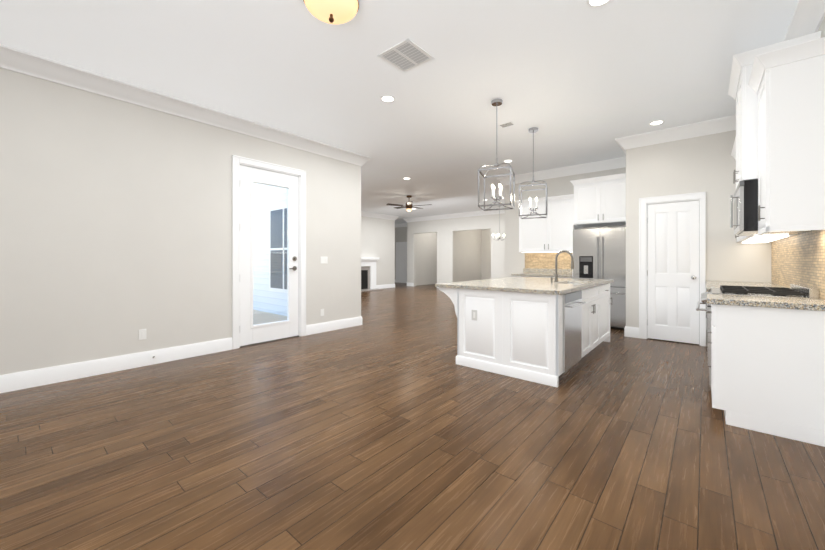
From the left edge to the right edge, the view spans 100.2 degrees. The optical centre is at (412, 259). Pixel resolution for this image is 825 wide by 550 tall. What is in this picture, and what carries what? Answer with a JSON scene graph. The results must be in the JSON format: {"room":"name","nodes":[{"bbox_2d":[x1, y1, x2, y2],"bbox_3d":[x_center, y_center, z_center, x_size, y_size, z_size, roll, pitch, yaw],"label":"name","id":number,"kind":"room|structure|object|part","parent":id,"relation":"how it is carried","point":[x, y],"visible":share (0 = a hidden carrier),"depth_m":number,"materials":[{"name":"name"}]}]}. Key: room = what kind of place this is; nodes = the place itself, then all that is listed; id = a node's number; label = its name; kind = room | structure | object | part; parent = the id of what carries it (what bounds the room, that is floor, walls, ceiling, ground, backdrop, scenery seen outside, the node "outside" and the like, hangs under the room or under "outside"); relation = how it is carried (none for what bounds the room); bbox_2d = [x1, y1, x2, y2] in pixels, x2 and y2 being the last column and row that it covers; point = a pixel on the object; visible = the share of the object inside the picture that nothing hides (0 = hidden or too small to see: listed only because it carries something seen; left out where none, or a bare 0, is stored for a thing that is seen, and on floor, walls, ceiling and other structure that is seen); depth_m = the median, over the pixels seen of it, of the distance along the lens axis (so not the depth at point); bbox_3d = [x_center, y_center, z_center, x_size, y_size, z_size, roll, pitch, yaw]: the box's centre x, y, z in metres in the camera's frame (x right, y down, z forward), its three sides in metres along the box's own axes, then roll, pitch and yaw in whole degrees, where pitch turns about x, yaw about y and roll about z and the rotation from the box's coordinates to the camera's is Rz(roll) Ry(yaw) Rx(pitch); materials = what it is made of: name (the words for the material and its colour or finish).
{"room":"kitchen","nodes":[
{"label":"kitchen","id":0,"kind":"room"},
{"bbox_2d":[0,0,798,223],"bbox_3d":[-0.594,-1.925,8.731,13.800,0.050,17.850,0,0,40],"label":"ceiling","id":1,"kind":"structure","parent":0,"point":[576,82],"depth_m":3.42,"materials":[{"name":"paint"}]},
{"bbox_2d":[303,0,358,22],"bbox_3d":[-0.589,-1.812,2.506,0.400,0.173,0.400,0,0,40],"label":"flush-mount ceiling light","id":2,"kind":"object","parent":1,"relation":"attached to","point":[331,19],"visible":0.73,"depth_m":2.50,"materials":[{"name":"brown metal"}]},
{"bbox_2d":[304,0,358,24],"bbox_3d":[-0.589,-1.825,2.506,0.390,0.090,0.390,0,0,40],"label":"bowl","id":3,"kind":"object","parent":2,"relation":"attached to","point":[343,11],"visible":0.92,"depth_m":2.48,"materials":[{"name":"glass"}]},
{"bbox_2d":[380,95,395,102],"bbox_3d":[-0.291,-1.897,4.063,0.183,0.006,0.183,0,0,34],"label":"recessed light","id":4,"kind":"object","parent":1,"relation":"in","point":[381,97],"depth_m":4.05,"materials":[{"name":"white"}]},
{"bbox_2d":[377,39,434,72],"bbox_3d":[-0.059,-1.894,3.223,0.380,0.012,0.380,0,0,40],"label":"ceiling vent","id":5,"kind":"object","parent":1,"relation":"in","point":[406,55],"visible":1,"depth_m":3.21,"materials":[{"name":"white metal"}]},
{"bbox_2d":[386,195,431,208],"bbox_3d":[-0.097,-1.700,10.239,1.333,0.399,1.318,0,0,40],"label":"ceiling fan","id":6,"kind":"object","parent":1,"relation":"hanging from","point":[408,205],"visible":0.96,"depth_m":10.12,"materials":[{"name":"brown metal"}]},
{"bbox_2d":[478,99,514,210],"bbox_3d":[1.009,-1.260,4.127,0.376,1.277,0.376,0,0,22],"label":"pendant lantern","id":7,"kind":"object","parent":1,"relation":"hanging from","point":[496,102],"visible":1,"depth_m":4.11,"materials":[{"name":"silver metal"}]},
{"bbox_2d":[492,206,504,240],"bbox_3d":[3.039,-1.286,11.977,0.458,1.225,0.478,0,0,40],"label":"chandelier","id":8,"kind":"object","parent":1,"relation":"hanging from","point":[499,237],"visible":0.85,"depth_m":11.98,"materials":[{"name":"silver metal"}]},
{"bbox_2d":[498,121,515,127],"bbox_3d":[1.320,-1.895,4.834,0.200,0.009,0.140,0,0,40],"label":"ceiling vent","id":9,"kind":"object","parent":1,"relation":"in","point":[506,124],"visible":0.96,"depth_m":4.82,"materials":[{"name":"white metal"}]},
{"bbox_2d":[519,127,546,218],"bbox_3d":[1.752,-1.260,5.004,0.376,1.277,0.376,0,0,22],"label":"pendant lantern","id":10,"kind":"object","parent":1,"relation":"hanging from","point":[533,130],"visible":1,"depth_m":4.97,"materials":[{"name":"silver metal"}]},
{"bbox_2d":[649,120,664,125],"bbox_3d":[3.375,-1.897,4.769,0.183,0.006,0.183,0,0,34],"label":"recessed light","id":11,"kind":"object","parent":1,"relation":"in","point":[656,120],"depth_m":4.75,"materials":[{"name":"white"}]},
{"bbox_2d":[0,282,824,549],"bbox_3d":[-0.594,1.215,8.731,13.800,0.030,17.850,0,0,40],"label":"floor","id":12,"kind":"structure","parent":0,"point":[389,423],"depth_m":2.12,"materials":[{"name":"brown wood"}]},
{"bbox_2d":[361,257,382,291],"bbox_3d":[-1.900,0.550,13.412,0.450,1.300,1.720,0,0,40],"label":"fireplace mantel","id":13,"kind":"object","parent":12,"relation":"on","point":[368,273],"visible":0.44,"depth_m":13.81,"materials":[{"name":"white"}]},
{"bbox_2d":[435,282,612,386],"bbox_3d":[1.629,0.763,4.578,1.464,0.874,2.378,0,0,40],"label":"kitchen island","id":14,"kind":"object","parent":12,"relation":"on","point":[549,331],"depth_m":3.61,"materials":[{"name":"white wood"}]},
{"bbox_2d":[435,278,570,293],"bbox_3d":[1.445,0.306,4.734,1.020,0.040,2.430,0,0,40],"label":"island countertop","id":15,"kind":"structure","parent":14,"relation":"on","point":[509,284],"depth_m":4.13,"materials":[{"name":"beige stone"}]},
{"bbox_2d":[553,250,574,281],"bbox_3d":[1.951,0.079,4.474,0.252,0.414,0.135,0,0,40],"label":"faucet","id":16,"kind":"object","parent":15,"relation":"on","point":[572,259],"depth_m":4.53,"materials":[{"name":"silver metal"}]},
{"bbox_2d":[573,226,625,329],"bbox_3d":[3.516,0.307,6.334,0.900,1.785,0.771,0,0,40],"label":"refrigerator","id":17,"kind":"object","parent":12,"relation":"on","point":[599,252],"visible":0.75,"depth_m":6.01,"materials":[{"name":"silver metal"}]},
{"bbox_2d":[706,291,801,344],"bbox_3d":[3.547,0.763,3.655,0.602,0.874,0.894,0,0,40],"label":"base cabinet","id":18,"kind":"object","parent":12,"relation":"on","point":[707,332],"depth_m":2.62,"materials":[{"name":"white"}]},
{"bbox_2d":[706,281,785,290],"bbox_3d":[3.784,0.306,3.957,0.632,0.040,1.660,0,0,40],"label":"countertop","id":19,"kind":"structure","parent":18,"relation":"on","point":[709,284],"depth_m":4.03,"materials":[{"name":"beige stone"}]},
{"bbox_2d":[696,284,818,389],"bbox_3d":[2.970,0.708,3.054,0.704,0.985,0.756,0,0,40],"label":"range","id":20,"kind":"object","parent":12,"relation":"on","point":[797,291],"visible":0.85,"depth_m":2.93,"materials":[{"name":"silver metal"}]},
{"bbox_2d":[710,303,824,446],"bbox_3d":[2.610,0.763,2.550,0.602,0.874,0.465,0,0,40],"label":"base cabinet","id":21,"kind":"object","parent":12,"relation":"on","point":[767,365],"depth_m":2.37,"materials":[{"name":"white wood"}]},
{"bbox_2d":[707,295,824,310],"bbox_3d":[2.589,0.306,2.548,0.632,0.040,0.495,0,0,40],"label":"countertop","id":22,"kind":"structure","parent":21,"relation":"on","point":[722,300],"depth_m":2.44,"materials":[{"name":"beige stone"}]},
{"bbox_2d":[0,17,824,374],"bbox_3d":[-0.594,-0.350,8.731,13.800,3.100,17.850,0,0,40],"label":"wall","id":23,"kind":"structure","parent":0,"point":[114,225],"depth_m":4.10,"materials":[{"name":"paint"}]},
{"bbox_2d":[139,329,145,339],"bbox_3d":[-3.049,0.840,3.897,0.008,0.115,0.070,0,0,40],"label":"outlet","id":24,"kind":"object","parent":23,"relation":"attached to","point":[142,333],"depth_m":3.89,"materials":[{"name":"white plastic"}]},
{"bbox_2d":[232,155,305,348],"bbox_3d":[-2.109,-0.106,5.099,0.187,2.612,1.114,0,0,40],"label":"patio door","id":25,"kind":"structure","parent":23,"relation":"in","point":[247,173],"depth_m":4.95,"materials":[{"name":"white wood"}]},
{"bbox_2d":[320,257,327,262],"bbox_3d":[-1.474,0.000,5.754,0.008,0.115,0.140,0,0,40],"label":"light switch","id":26,"kind":"object","parent":23,"relation":"attached to","point":[322,259],"depth_m":5.75,"materials":[{"name":"white plastic"}]},
{"bbox_2d":[396,242,406,282],"bbox_3d":[1.918,0.125,17.059,6.246,2.150,0.306,0,0,24],"label":"doors","id":27,"kind":"structure","parent":23,"relation":"in","point":[401,262],"depth_m":18.15,"materials":[{"name":"white wood"}]},
{"bbox_2d":[519,197,550,252],"bbox_3d":[2.653,-0.725,7.363,0.661,1.110,0.322,0,0,40],"label":"upper cabinet","id":28,"kind":"object","parent":23,"relation":"attached to","point":[534,234],"depth_m":7.22,"materials":[{"name":"white wood"}]},
{"bbox_2d":[521,251,579,252],"bbox_3d":[2.858,-0.163,7.193,1.095,0.010,0.230,0,0,40],"label":"light","id":29,"kind":"object","parent":28,"relation":"attached to","point":[569,251],"depth_m":7.27,"materials":[{"name":"white"}]},
{"bbox_2d":[523,269,572,272],"bbox_3d":[2.930,0.236,7.326,1.192,0.100,0.020,0,0,40],"label":"backsplash","id":30,"kind":"structure","parent":23,"relation":"attached to","point":[524,270],"depth_m":7.36,"materials":[{"name":"beige tile"}]},
{"bbox_2d":[525,252,571,268],"bbox_3d":[2.957,0.043,7.322,1.180,0.486,0.006,0,0,40],"label":"backsplash","id":31,"kind":"structure","parent":23,"relation":"attached to","point":[532,260],"depth_m":7.38,"materials":[{"name":"tile"}]},
{"bbox_2d":[551,194,578,252],"bbox_3d":[3.060,-0.725,7.018,0.662,1.110,0.322,0,0,40],"label":"upper cabinet","id":32,"kind":"object","parent":23,"relation":"attached to","point":[562,229],"depth_m":6.88,"materials":[{"name":"white wood"}]},
{"bbox_2d":[571,177,606,227],"bbox_3d":[3.412,-1.070,6.516,0.524,0.820,0.632,0,0,40],"label":"upper cabinet","id":33,"kind":"object","parent":23,"relation":"attached to","point":[596,201],"depth_m":6.27,"materials":[{"name":"white wood"}]},
{"bbox_2d":[607,173,625,224],"bbox_3d":[3.713,-1.070,6.260,0.524,0.820,0.632,0,0,40],"label":"upper cabinet","id":34,"kind":"object","parent":23,"relation":"attached to","point":[616,183],"depth_m":5.99,"materials":[{"name":"white wood"}]},
{"bbox_2d":[639,192,705,346],"bbox_3d":[3.801,0.127,5.074,0.777,2.147,0.183,0,0,40],"label":"pantry door","id":35,"kind":"structure","parent":23,"relation":"in","point":[672,258],"depth_m":5.04,"materials":[{"name":"white wood"}]},
{"bbox_2d":[735,235,779,242],"bbox_3d":[4.149,-0.775,4.149,0.322,1.090,0.894,0,0,40],"label":"upper cabinet","id":36,"kind":"object","parent":23,"relation":"attached to","point":[763,240],"depth_m":3.87,"materials":[{"name":"white wood"}]},
{"bbox_2d":[738,231,797,242],"bbox_3d":[3.654,-0.775,3.565,0.322,1.090,0.894,0,0,40],"label":"upper cabinet","id":37,"kind":"object","parent":23,"relation":"attached to","point":[741,239],"depth_m":3.50,"materials":[{"name":"white wood"}]},
{"bbox_2d":[734,31,821,187],"bbox_3d":[3.082,-1.155,2.959,0.412,1.010,0.756,0,0,40],"label":"upper cabinet","id":38,"kind":"object","parent":23,"relation":"attached to","point":[748,62],"depth_m":2.78,"materials":[{"name":"white wood"}]},
{"bbox_2d":[730,179,811,235],"bbox_3d":[3.057,-0.439,2.980,0.476,0.413,0.752,0,0,40],"label":"over-the-range microwave","id":39,"kind":"object","parent":38,"relation":"attached to","point":[745,197],"visible":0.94,"depth_m":2.80,"materials":[{"name":"silver"}]},
{"bbox_2d":[754,39,824,230],"bbox_3d":[2.716,-0.820,2.459,0.322,1.180,0.465,0,0,40],"label":"upper cabinet","id":40,"kind":"object","parent":23,"relation":"attached to","point":[789,88],"depth_m":2.31,"materials":[{"name":"white wood"}]},
{"bbox_2d":[742,225,824,243],"bbox_3d":[3.502,-0.223,3.386,0.222,0.010,2.795,0,0,40],"label":"light","id":41,"kind":"object","parent":40,"relation":"attached to","point":[763,238],"depth_m":3.50,"materials":[{"name":"white"}]},
{"bbox_2d":[771,230,824,299],"bbox_3d":[3.630,-0.257,3.280,0.006,1.086,2.899,0,0,40],"label":"backsplash","id":42,"kind":"structure","parent":23,"relation":"attached to","point":[798,259],"depth_m":3.02,"materials":[{"name":"tile"}]},
{"bbox_2d":[0,0,824,392],"bbox_3d":[-0.594,-0.350,8.731,13.500,3.100,17.550,0,0,40],"label":"crown molding","id":43,"kind":"structure","parent":0,"point":[808,16],"depth_m":4.21,"materials":[{"name":"white wood"}]},
{"bbox_3d":[-2.094,-0.090,5.103,0.005,2.040,0.559,0,0,40],"label":"wall patio door glass","id":44,"kind":"part","parent":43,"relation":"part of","materials":[{"name":"clear glass"}]},
{"bbox_2d":[511,273,572,276],"bbox_3d":[2.732,0.306,7.092,1.192,0.040,0.632,0,0,40],"label":"countertop","id":45,"kind":"structure","parent":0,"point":[514,274],"depth_m":6.97,"materials":[{"name":"beige stone"}]},
{"label":"outside","id":46,"kind":"structure","parent":0,"visible":0},
{"bbox_2d":[253,183,286,324],"bbox_3d":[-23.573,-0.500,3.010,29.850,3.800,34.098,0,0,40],"label":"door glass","id":47,"kind":"object","parent":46,"point":[282,286],"depth_m":8.14,"materials":[{"name":"clear glass"}]}
]}

